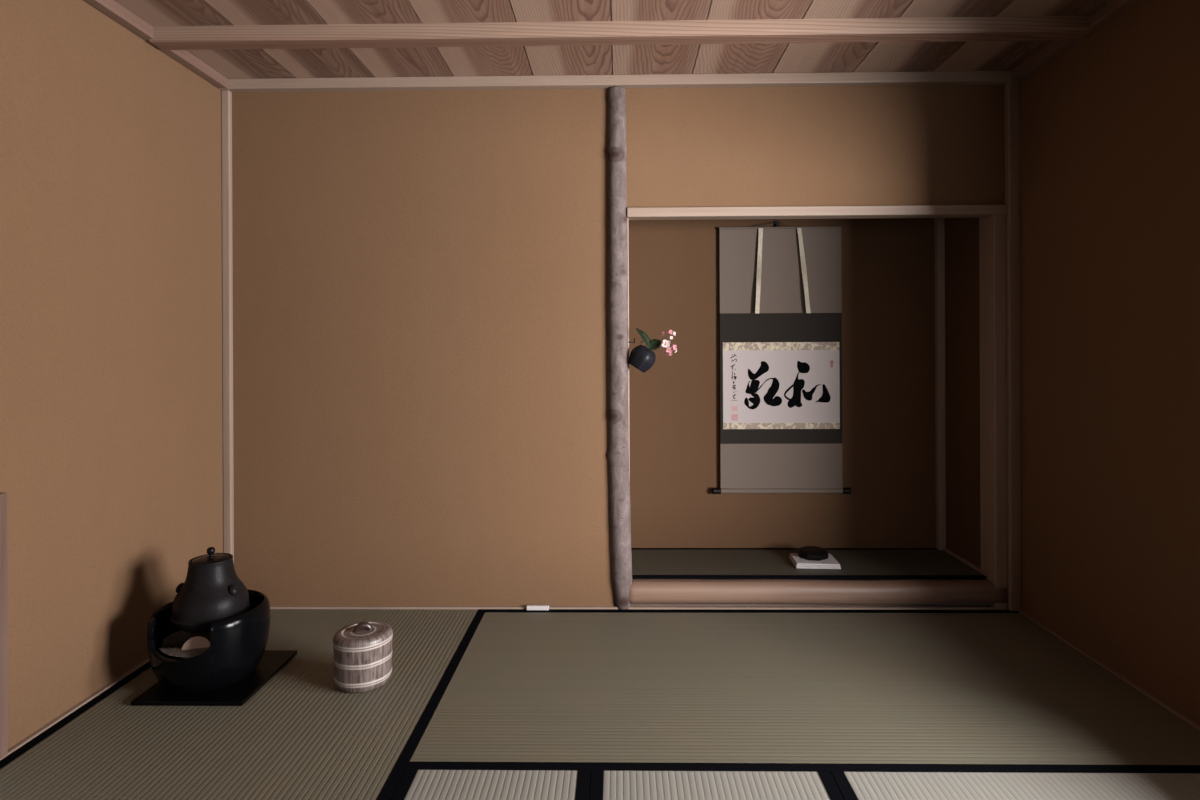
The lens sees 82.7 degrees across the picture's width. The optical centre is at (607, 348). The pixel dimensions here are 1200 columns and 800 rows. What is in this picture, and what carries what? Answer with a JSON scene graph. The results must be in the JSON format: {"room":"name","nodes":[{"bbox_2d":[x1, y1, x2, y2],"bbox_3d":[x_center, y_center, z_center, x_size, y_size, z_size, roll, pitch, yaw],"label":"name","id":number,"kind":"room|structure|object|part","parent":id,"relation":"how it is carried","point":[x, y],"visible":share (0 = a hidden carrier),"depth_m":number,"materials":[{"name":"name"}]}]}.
{"room":"japanese tea room","nodes":[
{"label":"japanese tea room","id":0,"kind":"room"},
{"bbox_2d":[0,0,222,748],"bbox_3d":[-1.472,0.013,0.522,0.080,1.980,4.160,0,0,1],"label":"wall","id":1,"kind":"structure","parent":0,"point":[111,367],"depth_m":1.89,"materials":[{"name":"paint"}]},
{"bbox_2d":[0,493,7,758],"bbox_3d":[-1.411,0.638,1.219,0.016,0.608,0.736,0,0,1],"label":"door","id":2,"kind":"structure","parent":1,"relation":"in","point":[3,496],"depth_m":1.58,"materials":[{"name":"brown wood"}]},
{"bbox_2d":[0,657,149,760],"bbox_3d":[-1.422,0.973,0.496,0.014,0.061,3.950,0,0,1],"label":"baseboard","id":3,"kind":"structure","parent":1,"relation":"attached to","point":[74,708],"depth_m":1.78,"materials":[{"name":"brown wood"}]},
{"bbox_2d":[83,0,227,87],"bbox_3d":[-1.419,-0.958,0.492,0.036,0.037,3.942,0,0,1],"label":"trim","id":4,"kind":"structure","parent":1,"relation":"attached to","point":[112,9],"depth_m":2.05,"materials":[{"name":"brown wood"}]},
{"bbox_2d":[149,16,1092,49],"bbox_3d":[0.024,-0.962,2.081,2.835,0.043,0.073,0,0,1],"label":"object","id":5,"kind":"structure","parent":1,"relation":"attached to","point":[1019,28],"depth_m":2.05,"materials":[{"name":"brown wood"}]},
{"bbox_2d":[115,0,1109,78],"bbox_3d":[0.013,-0.998,0.685,3.055,0.030,4.530,0,0,1],"label":"ceiling","id":6,"kind":"structure","parent":0,"point":[947,55],"depth_m":2.21,"materials":[{"name":"brown wood"}]},
{"bbox_2d":[232,85,1004,605],"bbox_3d":[0.035,0.007,2.510,2.875,1.980,0.060,0,0,1],"label":"wall","id":7,"kind":"structure","parent":0,"point":[420,418],"depth_m":2.49,"materials":[{"name":"paint"}]},
{"bbox_2d":[221,90,233,562],"bbox_3d":[-1.388,0.003,2.490,0.030,1.890,0.022,0,0,1],"label":"trim","id":8,"kind":"structure","parent":7,"relation":"attached to","point":[226,96],"depth_m":2.48,"materials":[{"name":"brown wood"}]},
{"bbox_2d":[219,71,1020,91],"bbox_3d":[0.030,-0.965,2.461,2.875,0.037,0.038,0,0,1],"label":"trim","id":9,"kind":"structure","parent":7,"relation":"attached to","point":[932,77],"depth_m":2.44,"materials":[{"name":"brown wood"}]},
{"bbox_2d":[627,218,629,480],"bbox_3d":[0.067,0.175,2.519,0.022,1.377,0.070,0,0,1],"label":"trim","id":10,"kind":"structure","parent":7,"relation":"attached to","point":[627,218],"depth_m":2.48,"materials":[{"name":"brown wood"}]},
{"bbox_2d":[270,606,1007,609],"bbox_3d":[0.033,0.966,2.473,2.805,0.062,0.014,0,0,1],"label":"baseboard","id":11,"kind":"structure","parent":7,"relation":"attached to","point":[271,607],"depth_m":2.47,"materials":[{"name":"brown wood"}]},
{"bbox_2d":[627,205,1007,219],"bbox_3d":[0.749,-0.496,2.481,1.361,0.034,0.067,0,0,1],"label":"trim","id":12,"kind":"structure","parent":7,"relation":"attached to","point":[903,211],"depth_m":2.45,"materials":[{"name":"brown wood"}]},
{"bbox_2d":[628,579,1007,604],"bbox_3d":[0.746,0.887,2.491,1.370,0.085,0.081,0,0,1],"label":"trim","id":13,"kind":"structure","parent":7,"relation":"attached to","point":[641,591],"depth_m":2.46,"materials":[{"name":"brown wood"}]},
{"bbox_2d":[1004,82,1021,610],"bbox_3d":[1.451,-0.009,2.444,0.040,1.890,0.030,0,0,1],"label":"trim","id":14,"kind":"structure","parent":7,"relation":"attached to","point":[1011,89],"depth_m":2.43,"materials":[{"name":"brown wood"}]},
{"bbox_2d":[629,218,935,547],"bbox_3d":[0.734,-0.011,2.909,1.502,2.000,0.060,0,0,1],"label":"wall","id":15,"kind":"structure","parent":0,"point":[888,264],"depth_m":2.88,"materials":[{"name":"brown paint"}]},
{"bbox_2d":[774,220,779,226],"bbox_3d":[0.712,-0.528,2.869,0.022,0.030,0.020,0,0,1],"label":"hook","id":16,"kind":"object","parent":15,"relation":"attached to","point":[778,221],"visible":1,"depth_m":2.88,"materials":[{"name":"black metal"}]},
{"bbox_2d":[712,222,851,493],"bbox_3d":[0.724,0.038,2.852,0.576,1.141,0.038,0,0,1],"label":"scroll","id":17,"kind":"object","parent":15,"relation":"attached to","point":[781,294],"visible":1,"depth_m":2.86,"materials":[{"name":"beige fabric"}]},
{"bbox_3d":[0.456,0.596,2.862,0.034,0.028,0.028,0,0,1],"label":"roller knob","id":18,"kind":"part","parent":17,"relation":"part of","materials":[{"name":"black paint"}]},
{"bbox_3d":[0.723,-0.328,2.859,0.508,0.354,0.001,0,0,1],"label":"silk panel","id":19,"kind":"part","parent":17,"relation":"part of","materials":[{"name":"grey fabric"}]},
{"bbox_3d":[0.722,-0.508,2.858,0.512,0.009,0.009,0,0,1],"label":"rod","id":20,"kind":"part","parent":17,"relation":"part of","materials":[{"name":"black wood"}]},
{"bbox_3d":[0.726,0.492,2.857,0.508,0.192,0.002,0,0,1],"label":"silk panel","id":21,"kind":"part","parent":17,"relation":"part of","materials":[{"name":"grey fabric"}]},
{"bbox_3d":[0.998,0.593,2.854,0.034,0.028,0.028,0,0,1],"label":"roller knob","id":22,"kind":"part","parent":17,"relation":"part of","materials":[{"name":"black paint"}]},
{"bbox_2d":[934,218,945,549],"bbox_3d":[1.389,-0.038,2.854,0.030,1.752,0.032,0,0,1],"label":"trim","id":23,"kind":"structure","parent":15,"relation":"attached to","point":[939,223],"depth_m":2.84,"materials":[{"name":"brown wood"}]},
{"bbox_2d":[614,601,987,606],"bbox_3d":[0.710,0.935,2.705,1.392,0.108,0.350,0,0,1],"label":"baseboard","id":24,"kind":"structure","parent":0,"point":[915,605],"depth_m":2.53,"materials":[{"name":"brown wood"}]},
{"bbox_2d":[631,548,986,579],"bbox_3d":[0.719,0.860,2.697,1.350,0.041,0.364,0,0,1],"label":"mat","id":25,"kind":"object","parent":24,"relation":"on","point":[647,563],"visible":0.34,"depth_m":2.66,"materials":[{"name":"green wicker"}]},
{"bbox_2d":[789,553,840,568],"bbox_3d":[0.808,0.830,2.673,0.168,0.019,0.140,0,0,4],"label":"paper pad","id":26,"kind":"object","parent":25,"relation":"on","point":[830,562],"visible":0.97,"depth_m":2.61,"materials":[{"name":"grey paper"}]},
{"bbox_2d":[798,546,828,560],"bbox_3d":[0.808,0.805,2.688,0.113,0.031,0.113,0,0,14],"label":"box","id":27,"kind":"object","parent":26,"relation":"on","point":[814,553],"visible":1,"depth_m":2.65,"materials":[{"name":"black paint"}]},
{"bbox_2d":[945,218,990,606],"bbox_3d":[1.442,-0.014,2.694,0.080,2.000,0.350,0,0,1],"label":"wall","id":28,"kind":"structure","parent":0,"point":[962,295],"depth_m":2.69,"materials":[{"name":"brown paint"}]},
{"bbox_2d":[944,548,980,572],"bbox_3d":[1.400,0.832,2.665,0.010,0.012,0.350,0,0,1],"label":"trim","id":29,"kind":"structure","parent":28,"relation":"attached to","point":[947,550],"depth_m":2.69,"materials":[{"name":"brown wood"}]},
{"bbox_2d":[979,215,1007,607],"bbox_3d":[1.411,0.208,2.498,0.045,1.455,0.102,0,0,1],"label":"wooden post","id":30,"kind":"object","parent":28,"relation":"attached to","point":[992,229],"depth_m":2.45,"materials":[{"name":"brown wood"}]},
{"bbox_2d":[1018,0,1199,724],"bbox_3d":[1.492,0.001,0.478,0.100,1.980,4.160,0,0,1],"label":"wall","id":31,"kind":"structure","parent":0,"point":[1110,125],"depth_m":1.95,"materials":[{"name":"paint"}]},
{"bbox_2d":[1011,0,1140,79],"bbox_3d":[1.420,-0.971,0.450,0.036,0.037,3.942,0,0,1],"label":"trim","id":32,"kind":"structure","parent":31,"relation":"attached to","point":[1111,9],"depth_m":2.15,"materials":[{"name":"brown wood"}]},
{"bbox_2d":[1019,610,1199,730],"bbox_3d":[1.439,0.960,0.454,0.014,0.061,3.950,0,0,1],"label":"baseboard","id":33,"kind":"structure","parent":31,"relation":"attached to","point":[1145,692],"depth_m":1.95,"materials":[{"name":"brown wood"}]},
{"bbox_3d":[0.009,1.049,0.450,3.075,0.105,4.100,0,0,1],"label":"floor","id":34,"kind":"structure","parent":0,"visible":0},
{"bbox_2d":[0,609,485,799],"bbox_3d":[-0.927,0.971,1.525,0.944,0.051,1.909,0,0,1],"label":"mat","id":35,"kind":"object","parent":34,"relation":"on","point":[300,736],"visible":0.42,"depth_m":1.68,"materials":[{"name":"green wicker"}]},
{"bbox_2d":[131,650,296,705],"bbox_3d":[-1.115,0.940,1.962,0.300,0.011,0.310,0,0,1],"label":"board","id":36,"kind":"object","parent":35,"relation":"on","point":[272,662],"visible":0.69,"depth_m":1.85,"materials":[{"name":"black paint"}]},
{"bbox_2d":[147,589,270,693],"bbox_3d":[-1.135,0.835,1.954,0.305,0.200,0.302,0,0,4],"label":"brazier","id":37,"kind":"object","parent":36,"relation":"on","point":[238,644],"visible":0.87,"depth_m":1.85,"materials":[{"name":"black ceramic"}]},
{"bbox_2d":[158,630,210,656],"bbox_3d":[-1.135,0.836,1.952,0.256,0.043,0.256,0,0,1],"label":"bed","id":38,"kind":"object","parent":37,"relation":"in","point":[172,645],"visible":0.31,"depth_m":1.94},
{"bbox_2d":[181,636,210,658],"bbox_3d":[-1.123,0.816,1.863,0.080,0.060,0.014,0,0,-7],"label":"tile","id":39,"kind":"structure","parent":38,"relation":"on","point":[195,642],"depth_m":1.86,"materials":[{"name":"beige ceramic"}]},
{"bbox_2d":[170,547,250,632],"bbox_3d":[-1.136,0.681,1.952,0.200,0.228,0.200,0,0,1],"label":"tea kettle","id":40,"kind":"object","parent":37,"relation":"in","point":[212,590],"visible":0.94,"depth_m":1.90,"materials":[{"name":"metal"}]},
{"bbox_3d":[-1.137,0.601,1.952,0.098,0.013,0.098,0,0,1],"label":"lid","id":41,"kind":"part","parent":40,"relation":"part of","materials":[{"name":"brown metal"}]},
{"bbox_3d":[-1.137,0.582,1.952,0.024,0.029,0.024,0,0,1],"label":"lid knob","id":42,"kind":"part","parent":40,"relation":"part of","materials":[{"name":"brown metal"}]},
{"bbox_2d":[333,621,392,692],"bbox_3d":[-0.694,0.860,1.935,0.160,0.170,0.158,0,0,-19],"label":"jar","id":43,"kind":"object","parent":35,"relation":"on","point":[362,660],"visible":1,"depth_m":1.88,"materials":[{"name":"brown wood"}]},
{"bbox_3d":[-0.695,0.809,1.935,0.160,0.023,0.158,0,0,-19],"label":"jar lid","id":44,"kind":"part","parent":43,"relation":"part of","materials":[{"name":"brown wood"}]},
{"bbox_3d":[-0.695,0.789,1.936,0.052,0.028,0.019,0,0,-19],"label":"lid handle","id":45,"kind":"part","parent":43,"relation":"part of","materials":[{"name":"wood"}]},
{"bbox_2d":[390,769,590,799],"bbox_3d":[-0.253,0.968,1.056,0.415,0.051,0.943,0,0,1],"label":"mat","id":46,"kind":"object","parent":34,"relation":"on","point":[415,784],"visible":0.88,"depth_m":1.47,"materials":[{"name":"beige wicker"}]},
{"bbox_2d":[589,770,843,799],"bbox_3d":[0.221,0.966,1.049,0.532,0.051,0.943,0,0,1],"label":"mat","id":47,"kind":"object","parent":34,"relation":"on","point":[604,785],"visible":1,"depth_m":1.47,"materials":[{"name":"beige wicker"}]},
{"bbox_2d":[406,609,1199,773],"bbox_3d":[0.504,0.964,1.988,1.902,0.051,0.941,0,0,1],"label":"mat","id":48,"kind":"object","parent":34,"relation":"on","point":[993,691],"visible":0.78,"depth_m":1.83,"materials":[{"name":"green wicker"}]},
{"bbox_2d":[527,605,548,609],"bbox_3d":[-0.253,0.934,2.463,0.080,0.015,0.012,0,0,1],"label":"block","id":49,"kind":"object","parent":48,"relation":"on","point":[529,607],"visible":1,"depth_m":2.46,"materials":[{"name":"grey paper"}]},
{"bbox_2d":[606,86,631,609],"bbox_3d":[0.038,-0.003,2.489,0.090,1.885,0.086,0,0,35],"label":"post","id":50,"kind":"object","parent":48,"relation":"on","point":[617,455],"visible":1,"depth_m":2.46,"materials":[{"name":"grey wood"}]},
{"bbox_2d":[629,341,655,372],"bbox_3d":[0.124,0.024,2.477,0.098,0.123,0.091,0,0,22],"label":"vase","id":51,"kind":"object","parent":50,"relation":"hanging from","point":[642,358],"visible":1,"depth_m":2.44,"materials":[{"name":"black ceramic"}]},
{"bbox_2d":[636,328,676,355],"bbox_3d":[0.175,-0.025,2.456,0.148,0.101,0.035,0,0,8],"label":"flower sprig","id":52,"kind":"object","parent":51,"relation":"in","point":[654,344],"visible":1,"depth_m":2.45,"materials":[{"name":"pink"}]},
{"bbox_2d":[831,771,1199,799],"bbox_3d":[0.965,0.962,1.038,0.952,0.051,0.943,0,0,1],"label":"mat","id":53,"kind":"object","parent":34,"relation":"on","point":[852,785],"visible":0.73,"depth_m":1.46,"materials":[{"name":"beige wicker"}]}
]}

